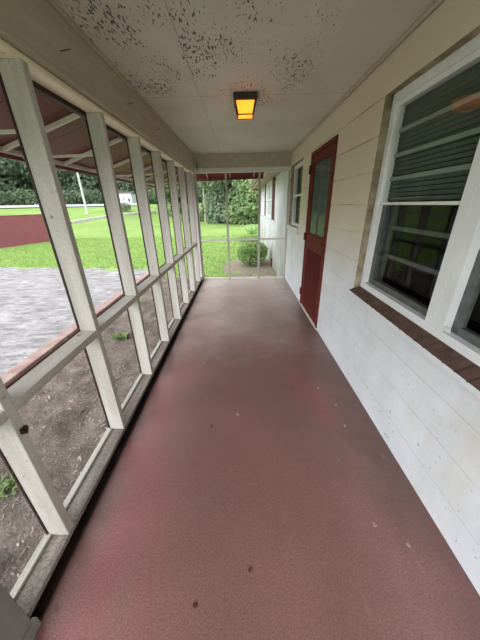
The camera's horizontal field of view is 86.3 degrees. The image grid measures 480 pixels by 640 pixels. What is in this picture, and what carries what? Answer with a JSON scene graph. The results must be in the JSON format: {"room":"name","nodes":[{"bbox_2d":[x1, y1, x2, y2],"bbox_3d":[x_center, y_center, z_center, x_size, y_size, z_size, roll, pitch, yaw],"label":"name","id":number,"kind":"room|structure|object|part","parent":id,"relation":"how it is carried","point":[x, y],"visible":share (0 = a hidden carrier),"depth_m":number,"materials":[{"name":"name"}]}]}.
{"room":"screened porch","nodes":[
{"label":"screened porch","id":0,"kind":"room"},
{"bbox_2d":[0,0,202,639],"bbox_3d":[-0.836,-0.554,2.008,0.167,2.233,6.423,-1,24,0],"label":"wall","id":1,"kind":"structure","parent":0,"point":[43,51],"depth_m":1.31,"materials":[{"name":"white paint"}]},
{"bbox_3d":[-0.837,0.376,0.752,0.090,0.038,0.256,-1,24,0],"label":"rail","id":2,"kind":"part","parent":1,"relation":"part of","materials":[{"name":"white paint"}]},
{"bbox_2d":[19,425,28,434],"bbox_3d":[-0.784,0.403,0.930,0.019,0.037,0.030,3,25,10],"label":"nest","id":3,"kind":"object","parent":1,"relation":"attached to","point":[24,430],"visible":1,"depth_m":0.93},
{"bbox_3d":[-0.841,0.119,0.798,0.090,1.866,0.038,-1,24,0],"label":"post","id":4,"kind":"part","parent":1,"relation":"part of","materials":[{"name":"white paint"}]},
{"bbox_3d":[-0.837,0.192,1.161,0.090,0.038,0.565,-1,24,0],"label":"rail","id":5,"kind":"part","parent":1,"relation":"part of","materials":[{"name":"white paint"}]},
{"bbox_3d":[-0.841,-0.128,1.348,0.090,1.866,0.038,-1,24,0],"label":"post","id":6,"kind":"part","parent":1,"relation":"part of","materials":[{"name":"white paint"}]},
{"bbox_2d":[0,83,177,187],"bbox_3d":[-1.227,-1.221,1.725,0.585,0.253,6.550,-1,24,0],"label":"metal awning","id":7,"kind":"object","parent":1,"relation":"attached to","point":[66,131],"visible":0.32,"depth_m":1.77,"materials":[{"name":"red metal"}]},
{"bbox_3d":[-0.862,-1.359,1.784,0.090,0.020,6.170,-1,24,0],"label":"plate","id":8,"kind":"part","parent":1,"relation":"part of","materials":[{"name":"beige wood"}]},
{"bbox_3d":[-0.806,-1.376,1.754,0.030,0.022,6.130,-1,24,0],"label":"moulding","id":9,"kind":"part","parent":1,"relation":"part of","materials":[{"name":"white wood"}]},
{"bbox_3d":[-0.822,0.363,2.560,0.090,0.026,6.170,-1,24,0],"label":"sill","id":10,"kind":"part","parent":1,"relation":"part of","materials":[{"name":"paint"}]},
{"bbox_3d":[-0.837,-0.056,1.711,0.090,0.038,0.565,-1,24,0],"label":"rail","id":11,"kind":"part","parent":1,"relation":"part of","materials":[{"name":"white paint"}]},
{"bbox_3d":[-0.842,-0.376,1.898,0.090,1.866,0.038,-1,24,0],"label":"post","id":12,"kind":"part","parent":1,"relation":"part of","materials":[{"name":"white paint"}]},
{"bbox_3d":[-0.800,-1.608,1.650,0.022,0.020,6.130,-1,24,0],"label":"ceiling moulding","id":13,"kind":"part","parent":1,"relation":"part of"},
{"bbox_3d":[-0.837,-0.303,2.261,0.090,0.038,0.565,-1,24,0],"label":"rail","id":14,"kind":"part","parent":1,"relation":"part of","materials":[{"name":"white paint"}]},
{"bbox_3d":[-0.842,-0.623,2.448,0.090,1.866,0.038,-1,24,0],"label":"post","id":15,"kind":"part","parent":1,"relation":"part of","materials":[{"name":"white paint"}]},
{"bbox_3d":[-0.842,-0.871,2.998,0.090,1.866,0.038,-1,24,0],"label":"post","id":16,"kind":"part","parent":1,"relation":"part of","materials":[{"name":"white paint"}]},
{"bbox_3d":[-0.837,-0.551,2.811,0.090,0.038,0.565,-1,24,0],"label":"rail","id":17,"kind":"part","parent":1,"relation":"part of","materials":[{"name":"white paint"}]},
{"bbox_3d":[-0.842,-1.118,3.547,0.090,1.866,0.038,-1,24,0],"label":"post","id":18,"kind":"part","parent":1,"relation":"part of","materials":[{"name":"white paint"}]},
{"bbox_3d":[-0.838,-0.799,3.361,0.090,0.038,0.565,-1,24,0],"label":"rail","id":19,"kind":"part","parent":1,"relation":"part of","materials":[{"name":"white paint"}]},
{"bbox_3d":[-0.842,-1.366,4.097,0.090,1.866,0.038,-1,24,0],"label":"post","id":20,"kind":"part","parent":1,"relation":"part of","materials":[{"name":"white paint"}]},
{"bbox_3d":[-0.838,-1.046,3.910,0.090,0.038,0.565,-1,24,0],"label":"rail","id":21,"kind":"part","parent":1,"relation":"part of","materials":[{"name":"white paint"}]},
{"bbox_3d":[-0.843,-1.614,4.647,0.090,1.866,0.038,-1,24,0],"label":"post","id":22,"kind":"part","parent":1,"relation":"part of","materials":[{"name":"white paint"}]},
{"bbox_3d":[-0.843,-1.751,4.952,0.090,1.866,0.070,-1,24,0],"label":"post","id":23,"kind":"part","parent":1,"relation":"part of","materials":[{"name":"white paint"}]},
{"bbox_2d":[193,152,290,279],"bbox_3d":[0.058,-1.879,4.904,1.714,2.233,0.133,-1,24,0],"label":"wall","id":24,"kind":"structure","parent":0,"point":[226,163],"depth_m":4.51,"materials":[{"name":"white paint"}]},
{"bbox_3d":[-0.508,-1.576,5.048,0.511,0.037,0.040,-1,24,0],"label":"rail","id":25,"kind":"part","parent":24,"relation":"part of","materials":[{"name":"white paint"}]},
{"bbox_3d":[-0.492,-0.873,5.368,0.511,0.042,0.054,-1,24,0],"label":"rail","id":26,"kind":"part","parent":24,"relation":"part of","materials":[{"name":"white paint"}]},
{"bbox_2d":[176,172,263,181],"bbox_3d":[-0.428,-2.760,4.821,1.770,0.232,0.401,-1,24,0],"label":"metal awning","id":27,"kind":"object","parent":24,"relation":"attached to","point":[249,175],"visible":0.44,"depth_m":4.98,"materials":[{"name":"red metal"}]},
{"bbox_3d":[0.040,-2.671,4.554,1.714,0.075,0.082,-1,24,0],"label":"head trim","id":28,"kind":"part","parent":24,"relation":"part of","materials":[{"name":"white paint"}]},
{"bbox_3d":[0.070,-1.587,5.043,0.569,0.037,0.040,-1,24,0],"label":"rail","id":29,"kind":"part","parent":24,"relation":"part of","materials":[{"name":"white paint"}]},
{"bbox_3d":[0.086,-0.884,5.363,0.569,0.042,0.054,-1,24,0],"label":"rail","id":30,"kind":"part","parent":24,"relation":"part of","materials":[{"name":"white paint"}]},
{"bbox_3d":[0.658,-0.895,5.358,0.500,0.042,0.054,-1,24,0],"label":"rail","id":31,"kind":"part","parent":24,"relation":"part of","materials":[{"name":"white paint"}]},
{"bbox_3d":[0.642,-1.599,5.038,0.500,0.037,0.040,-1,24,0],"label":"rail","id":32,"kind":"part","parent":24,"relation":"part of","materials":[{"name":"white paint"}]},
{"bbox_2d":[30,278,479,639],"bbox_3d":[0.131,0.578,2.651,2.026,0.400,6.160,-1,24,0],"label":"floor","id":33,"kind":"structure","parent":0,"point":[179,514],"depth_m":1.28,"materials":[{"name":"paint"}]},
{"bbox_2d":[55,0,479,153],"bbox_3d":[1.281,-1.714,1.658,4.600,0.080,6.230,-1,24,0],"label":"ceiling","id":34,"kind":"structure","parent":0,"point":[187,59],"depth_m":1.53,"materials":[{"name":"paint"}]},
{"bbox_2d":[233,91,256,119],"bbox_3d":[0.043,-1.781,2.137,0.192,0.139,0.192,-1,24,0],"label":"ceiling light","id":35,"kind":"object","parent":34,"relation":"attached to","point":[245,103],"visible":1,"depth_m":2.07,"materials":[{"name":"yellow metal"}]},
{"bbox_3d":[0.044,-1.734,2.085,0.152,0.087,0.018,-1,24,0],"label":"glass","id":36,"kind":"part","parent":35,"relation":"part of","materials":[{"name":"orange"}]},
{"bbox_3d":[0.045,-1.723,2.163,0.118,0.003,0.118,-1,24,0],"label":"glass","id":37,"kind":"part","parent":35,"relation":"part of","materials":[{"name":"orange"}]},
{"bbox_3d":[0.044,-1.760,2.147,0.172,0.092,0.172,-1,24,0],"label":"lantern frame","id":38,"kind":"part","parent":35,"relation":"part of","materials":[{"name":"brown metal"}]},
{"bbox_2d":[285,0,479,594],"bbox_3d":[1.021,-0.455,2.181,0.200,2.633,6.150,-1,24,0],"label":"wall","id":39,"kind":"structure","parent":0,"point":[428,420],"depth_m":1.58,"materials":[{"name":"white wood"}]},
{"bbox_2d":[287,161,302,233],"bbox_3d":[0.973,-2.022,4.244,0.190,1.027,0.930,-1,24,0],"label":"window","id":40,"kind":"structure","parent":39,"relation":"in","point":[294,226],"depth_m":4.53,"materials":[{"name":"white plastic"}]},
{"bbox_3d":[0.938,-1.588,4.440,0.100,0.077,0.926,-1,24,0],"label":"sill","id":41,"kind":"part","parent":40,"relation":"part of","materials":[{"name":"white wood"}]},
{"bbox_3d":[0.997,-2.052,4.231,0.060,0.962,0.930,-1,24,0],"label":"frame","id":42,"kind":"part","parent":40,"relation":"part of","materials":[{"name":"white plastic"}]},
{"bbox_2d":[297,169,302,221],"bbox_3d":[1.062,-2.051,4.231,0.010,0.836,0.890,-1,24,0],"label":"blind","id":43,"kind":"object","parent":40,"relation":"attached to","point":[301,171],"depth_m":4.53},
{"bbox_2d":[299,134,338,329],"bbox_3d":[0.972,-0.976,3.153,0.174,1.985,0.931,-1,24,0],"label":"door","id":44,"kind":"structure","parent":39,"relation":"in","point":[323,159],"depth_m":3.07,"materials":[{"name":"red paint"}]},
{"bbox_3d":[0.940,-0.519,3.354,0.026,0.730,0.672,-1,24,0],"label":"louvred panel","id":45,"kind":"part","parent":44,"relation":"part of","materials":[{"name":"red paint"}]},
{"bbox_3d":[0.915,-1.394,2.960,0.012,0.840,0.672,-1,24,0],"label":"scalloped trim","id":46,"kind":"part","parent":44,"relation":"part of","materials":[{"name":"red paint"}]},
{"bbox_3d":[0.925,-1.395,2.960,0.004,0.850,0.682,-1,24,0],"label":"glass panel","id":47,"kind":"part","parent":44,"relation":"part of","materials":[{"name":"green glass"}]},
{"bbox_2d":[290,0,443,152],"bbox_3d":[0.881,-1.638,1.637,0.024,0.024,6.130,-1,24,0],"label":"trim","id":48,"kind":"structure","parent":39,"relation":"attached to","point":[436,3],"depth_m":1.52,"materials":[{"name":"white wood"}]},
{"bbox_2d":[348,34,479,398],"bbox_3d":[1.002,-0.463,1.077,0.248,1.270,1.684,-1,24,0],"label":"window","id":49,"kind":"structure","parent":39,"relation":"in","point":[439,330],"depth_m":1.26,"materials":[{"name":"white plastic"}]},
{"bbox_3d":[1.013,-0.404,1.558,0.028,0.560,0.728,-1,24,0],"label":"sash","id":50,"kind":"part","parent":49,"relation":"part of","materials":[{"name":"white wood"}]},
{"bbox_3d":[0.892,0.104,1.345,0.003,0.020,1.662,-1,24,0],"label":"sill","id":51,"kind":"part","parent":49,"relation":"part of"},
{"bbox_3d":[0.935,0.085,1.336,0.087,0.061,1.662,-1,24,0],"label":"brick sill","id":52,"kind":"part","parent":49,"relation":"part of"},
{"bbox_3d":[0.981,-0.911,1.330,0.047,0.570,0.728,-1,24,0],"label":"sash","id":53,"kind":"part","parent":49,"relation":"part of","materials":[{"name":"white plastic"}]},
{"bbox_2d":[387,62,479,200],"bbox_3d":[1.012,-0.918,1.326,0.012,0.534,0.726,-1,24,0],"label":"blind","id":54,"kind":"object","parent":49,"relation":"attached to","point":[429,113],"depth_m":1.30,"materials":[{"name":"green plastic"}]},
{"bbox_3d":[1.014,-0.060,0.796,0.028,0.560,0.690,-1,24,0],"label":"sash","id":55,"kind":"part","parent":49,"relation":"part of","materials":[{"name":"white wood"}]},
{"label":"outside","id":56,"kind":"structure","parent":0,"visible":0},
{"bbox_2d":[0,203,273,277],"bbox_3d":[-21.990,-10.468,25.986,96.000,2.201,96.000,-1,24,0],"label":"lawn","id":57,"kind":"structure","parent":56,"point":[99,228],"depth_m":19.98,"materials":[{"name":"green plant"}]},
{"bbox_2d":[0,190,8,204],"bbox_3d":[-29.683,-14.222,29.906,4.599,2.345,2.941,-1,24,0],"label":"shrub","id":58,"kind":"object","parent":57,"relation":"on","point":[2,194],"visible":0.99,"depth_m":29.93,"materials":[{"name":"green plant"}]},
{"bbox_2d":[0,158,33,204],"bbox_3d":[-33.156,-22.564,35.618,12.261,15.586,9.482,16,30,34],"label":"tree","id":59,"kind":"object","parent":57,"relation":"on","point":[10,179],"visible":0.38,"depth_m":35.16,"materials":[{"name":"green plant"}]},
{"bbox_2d":[5,188,38,204],"bbox_3d":[-26.930,-15.207,31.998,4.654,2.311,3.043,-1,24,0],"label":"shrub","id":60,"kind":"object","parent":57,"relation":"on","point":[29,198],"visible":0.78,"depth_m":31.51,"materials":[{"name":"green plant"}]},
{"bbox_2d":[0,214,49,247],"bbox_3d":[-12.306,-3.696,11.218,0.270,1.492,7.044,11,27,25],"label":"wall","id":61,"kind":"structure","parent":57,"relation":"on","point":[15,230],"depth_m":13.08,"materials":[{"name":"red paint"}]},
{"bbox_2d":[15,161,103,203],"bbox_3d":[-25.963,-24.283,37.548,10.397,17.090,13.444,19,31,37],"label":"tree","id":62,"kind":"object","parent":57,"relation":"on","point":[68,180],"visible":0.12,"depth_m":37.08,"materials":[{"name":"green plant"}]},
{"bbox_2d":[62,189,75,203],"bbox_3d":[-23.989,-16.153,33.882,4.526,2.394,3.024,-1,24,0],"label":"shrub","id":63,"kind":"object","parent":57,"relation":"on","point":[67,196],"visible":0.26,"depth_m":33.48,"materials":[{"name":"green plant"}]},
{"bbox_2d":[0,271,148,385],"bbox_3d":[-2.507,0.626,2.858,0.170,0.125,9.700,-1,24,0],"label":"kerb","id":64,"kind":"object","parent":57,"relation":"on","point":[13,373],"visible":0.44,"depth_m":3.34,"materials":[{"name":"pink concrete"}]},
{"bbox_2d":[77,173,89,213],"bbox_3d":[-14.680,-13.829,22.830,0.386,8.079,0.386,-1,24,0],"label":"utility pole","id":65,"kind":"object","parent":57,"relation":"on","point":[78,177],"visible":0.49,"depth_m":23.76,"materials":[{"name":"metal"}]},
{"bbox_2d":[70,189,102,203],"bbox_3d":[-20.932,-16.930,35.434,4.516,2.326,2.946,-1,24,0],"label":"shrub","id":66,"kind":"object","parent":57,"relation":"on","point":[89,196],"visible":0.84,"depth_m":34.80,"materials":[{"name":"green plant"}]},
{"bbox_2d":[0,274,207,593],"bbox_3d":[-1.710,0.689,2.654,1.750,0.097,9.275,-1,24,0],"label":"dirt ground","id":67,"kind":"structure","parent":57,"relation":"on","point":[21,509],"depth_m":2.19,"materials":[{"name":"brown soil"}]},
{"bbox_2d":[0,473,17,502],"bbox_3d":[-1.552,1.100,1.690,0.234,0.060,0.257,-10,26,-19],"label":"tuft","id":68,"kind":"object","parent":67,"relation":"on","point":[11,481],"visible":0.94,"depth_m":1.69,"materials":[{"name":"green plant"}]},
{"bbox_2d":[0,278,202,576],"bbox_3d":[-1.651,0.207,3.707,1.556,0.101,6.231,-1,24,0],"label":"leaf litter","id":69,"kind":"object","parent":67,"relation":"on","point":[72,400],"visible":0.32,"depth_m":2.26,"materials":[{"name":"brown plant"}]},
{"bbox_2d":[109,331,128,342],"bbox_3d":[-1.708,0.228,3.606,0.270,0.084,0.329,-10,26,-18],"label":"tuft","id":70,"kind":"object","parent":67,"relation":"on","point":[118,336],"visible":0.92,"depth_m":3.59,"materials":[{"name":"green plant"}]},
{"bbox_2d":[79,173,134,191],"bbox_3d":[-20.038,-25.786,41.140,13.011,16.540,10.062,6,25,15],"label":"tree","id":71,"kind":"object","parent":57,"relation":"on","point":[125,186],"visible":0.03,"depth_m":40.33,"materials":[{"name":"green plant"}]},
{"bbox_2d":[71,211,155,223],"bbox_3d":[-12.922,-8.710,22.024,1.665,0.844,16.153,12,28,27],"label":"stone edging","id":72,"kind":"object","parent":57,"relation":"on","point":[152,212],"visible":0.3,"depth_m":21.93,"materials":[{"name":"beige stone"}]},
{"bbox_2d":[121,202,130,211],"bbox_3d":[-11.819,-11.482,26.073,1.467,0.995,1.051,-1,24,0],"label":"shrub","id":73,"kind":"object","parent":57,"relation":"on","point":[125,208],"visible":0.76,"depth_m":26.00,"materials":[{"name":"green plant"}]},
{"bbox_2d":[119,192,136,202],"bbox_3d":[-15.806,-16.488,34.793,3.150,1.706,2.200,-1,24,0],"label":"shed","id":74,"kind":"object","parent":57,"relation":"on","point":[128,197],"visible":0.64,"depth_m":33.93,"materials":[{"name":"white paint"}]},
{"bbox_2d":[0,234,261,278],"bbox_3d":[-5.040,-2.829,10.479,11.943,0.133,10.685,-1,24,0],"label":"grass","id":75,"kind":"structure","parent":57,"relation":"on","point":[19,252],"depth_m":10.23,"materials":[{"name":"green plant"}]},
{"bbox_2d":[132,189,156,203],"bbox_3d":[-14.357,-18.243,37.975,4.525,2.374,2.996,-1,24,0],"label":"shrub","id":76,"kind":"object","parent":57,"relation":"on","point":[150,194],"visible":0.19,"depth_m":37.66,"materials":[{"name":"green plant"}]},
{"bbox_2d":[147,184,178,203],"bbox_3d":[-12.313,-25.177,43.224,9.359,11.905,7.214,3,25,10],"label":"tree","id":77,"kind":"object","parent":57,"relation":"on","point":[148,188],"visible":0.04,"depth_m":42.60,"materials":[{"name":"green plant"}]},
{"bbox_2d":[152,182,186,203],"bbox_3d":[-12.325,-26.610,43.131,12.580,15.991,9.729,-3,24,-4],"label":"tree","id":78,"kind":"object","parent":57,"relation":"on","point":[166,185],"visible":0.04,"depth_m":42.63,"materials":[{"name":"green plant"}]},
{"bbox_2d":[167,202,181,215],"bbox_3d":[-7.816,-12.629,29.396,3.141,1.758,1.712,-1,24,0],"label":"shrub","id":79,"kind":"object","parent":57,"relation":"on","point":[169,208],"visible":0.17,"depth_m":29.28,"materials":[{"name":"green plant"}]},
{"bbox_2d":[181,208,206,220],"bbox_3d":[-5.223,-11.930,29.145,2.906,1.594,1.677,-1,24,0],"label":"shrub","id":80,"kind":"object","parent":57,"relation":"on","point":[201,213],"visible":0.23,"depth_m":28.88,"materials":[{"name":"green plant"}]},
{"bbox_2d":[185,183,204,203],"bbox_3d":[-9.781,-29.378,43.946,13.532,19.886,15.562,-21,31,-36],"label":"tree","id":81,"kind":"object","parent":57,"relation":"on","point":[185,183],"visible":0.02,"depth_m":42.72,"materials":[{"name":"green plant"}]},
{"bbox_2d":[197,184,202,202],"bbox_3d":[-5.171,-26.723,43.224,9.457,15.544,12.228,15,29,32],"label":"tree","id":82,"kind":"object","parent":57,"relation":"on","point":[197,184],"visible":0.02,"depth_m":43.43,"materials":[{"name":"green plant"}]},
{"bbox_2d":[202,184,206,221],"bbox_3d":[-2.759,-15.282,26.393,4.432,9.856,0.750,-1,24,0],"label":"utility pole","id":83,"kind":"object","parent":57,"relation":"on","point":[205,217],"visible":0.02,"depth_m":27.76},
{"bbox_2d":[199,180,227,199],"bbox_3d":[2.065,-19.897,28.717,14.147,18.078,12.302,-3,24,-4],"label":"tree","id":84,"kind":"object","parent":57,"relation":"on","point":[205,190],"visible":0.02,"depth_m":26.76,"materials":[{"name":"green plant"}]},
{"bbox_2d":[201,181,231,211],"bbox_3d":[-1.355,-16.141,28.539,6.492,10.715,8.423,-7,25,-13],"label":"tree","id":85,"kind":"object","parent":57,"relation":"on","point":[207,181],"visible":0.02,"depth_m":27.17,"materials":[{"name":"green plant"}]},
{"bbox_2d":[197,180,238,223],"bbox_3d":[-0.687,-14.351,24.563,7.092,11.658,9.171,15,29,31],"label":"tree","id":86,"kind":"object","parent":57,"relation":"on","point":[216,205],"visible":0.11,"depth_m":24.45,"materials":[{"name":"green plant"}]},
{"bbox_2d":[225,209,248,223],"bbox_3d":[-0.192,-9.794,24.087,2.700,1.660,1.696,-1,24,0],"label":"shrub","id":87,"kind":"object","parent":57,"relation":"on","point":[232,209],"visible":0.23,"depth_m":23.74,"materials":[{"name":"green plant"}]},
{"bbox_2d":[223,179,257,224],"bbox_3d":[0.968,-11.715,22.420,4.472,7.381,5.802,-14,27,-26],"label":"tree","id":88,"kind":"object","parent":57,"relation":"on","point":[246,205],"visible":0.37,"depth_m":21.87,"materials":[{"name":"green plant"}]},
{"bbox_2d":[236,235,257,241],"bbox_3d":[0.499,-3.905,12.374,1.466,0.419,0.843,-1,24,0],"label":"hedge","id":89,"kind":"object","parent":57,"relation":"on","point":[243,236],"visible":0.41,"depth_m":12.15,"materials":[{"name":"green plant"}]},
{"bbox_2d":[222,258,276,278],"bbox_3d":[0.207,-1.527,7.428,1.450,0.028,3.100,-1,24,0],"label":"mulch bed","id":90,"kind":"object","parent":57,"relation":"on","point":[236,265],"visible":0.63,"depth_m":7.20,"materials":[{"name":"brown soil"}]},
{"bbox_2d":[237,240,267,265],"bbox_3d":[0.354,-1.955,7.581,0.932,0.792,0.919,4,25,12],"label":"bush","id":91,"kind":"object","parent":90,"relation":"on","point":[248,251],"visible":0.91,"depth_m":7.33,"materials":[{"name":"green plant"}]},
{"bbox_2d":[245,224,257,233],"bbox_3d":[0.728,-5.626,15.897,0.881,0.644,0.845,-1,24,0],"label":"bush","id":92,"kind":"object","parent":57,"relation":"on","point":[251,229],"visible":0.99,"depth_m":15.71,"materials":[{"name":"green plant"}]},
{"bbox_2d":[250,172,287,275],"bbox_3d":[2.280,-3.691,8.368,3.661,3.600,7.710,-1,24,0],"label":"house wing","id":93,"kind":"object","parent":57,"relation":"on","point":[274,185],"visible":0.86,"depth_m":6.68,"materials":[{"name":"white paint"}]},
{"bbox_2d":[264,184,265,215],"bbox_3d":[0.888,-4.136,8.842,0.036,0.980,0.400,-1,24,0],"label":"shutter","id":94,"kind":"object","parent":93,"relation":"hanging from","point":[265,184],"depth_m":8.82,"materials":[{"name":"red paint"}]},
{"bbox_3d":[0.903,-3.671,7.834,0.010,0.880,1.580,-1,24,0],"label":"pane","id":95,"kind":"part","parent":93,"relation":"part of","materials":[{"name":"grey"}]},
{"bbox_2d":[271,177,275,219],"bbox_3d":[0.889,-3.215,6.822,0.036,1.000,0.400,-1,24,0],"label":"shutter","id":96,"kind":"object","parent":93,"relation":"hanging from","point":[274,178],"depth_m":6.75,"materials":[{"name":"red paint"}]},
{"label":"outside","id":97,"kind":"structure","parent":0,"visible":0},
{"bbox_2d":[0,203,136,207],"bbox_3d":[-28.069,-8.458,19.372,10.727,0.280,44.116,16,30,34],"label":"road","id":98,"kind":"structure","parent":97,"point":[67,205],"depth_m":28.71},
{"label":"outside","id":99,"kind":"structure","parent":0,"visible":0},
{"bbox_2d":[0,267,147,375],"bbox_3d":[-7.024,0.672,2.954,8.880,0.025,12.840,-1,24,0],"label":"driveway","id":100,"kind":"structure","parent":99,"point":[35,308],"depth_m":4.98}
]}

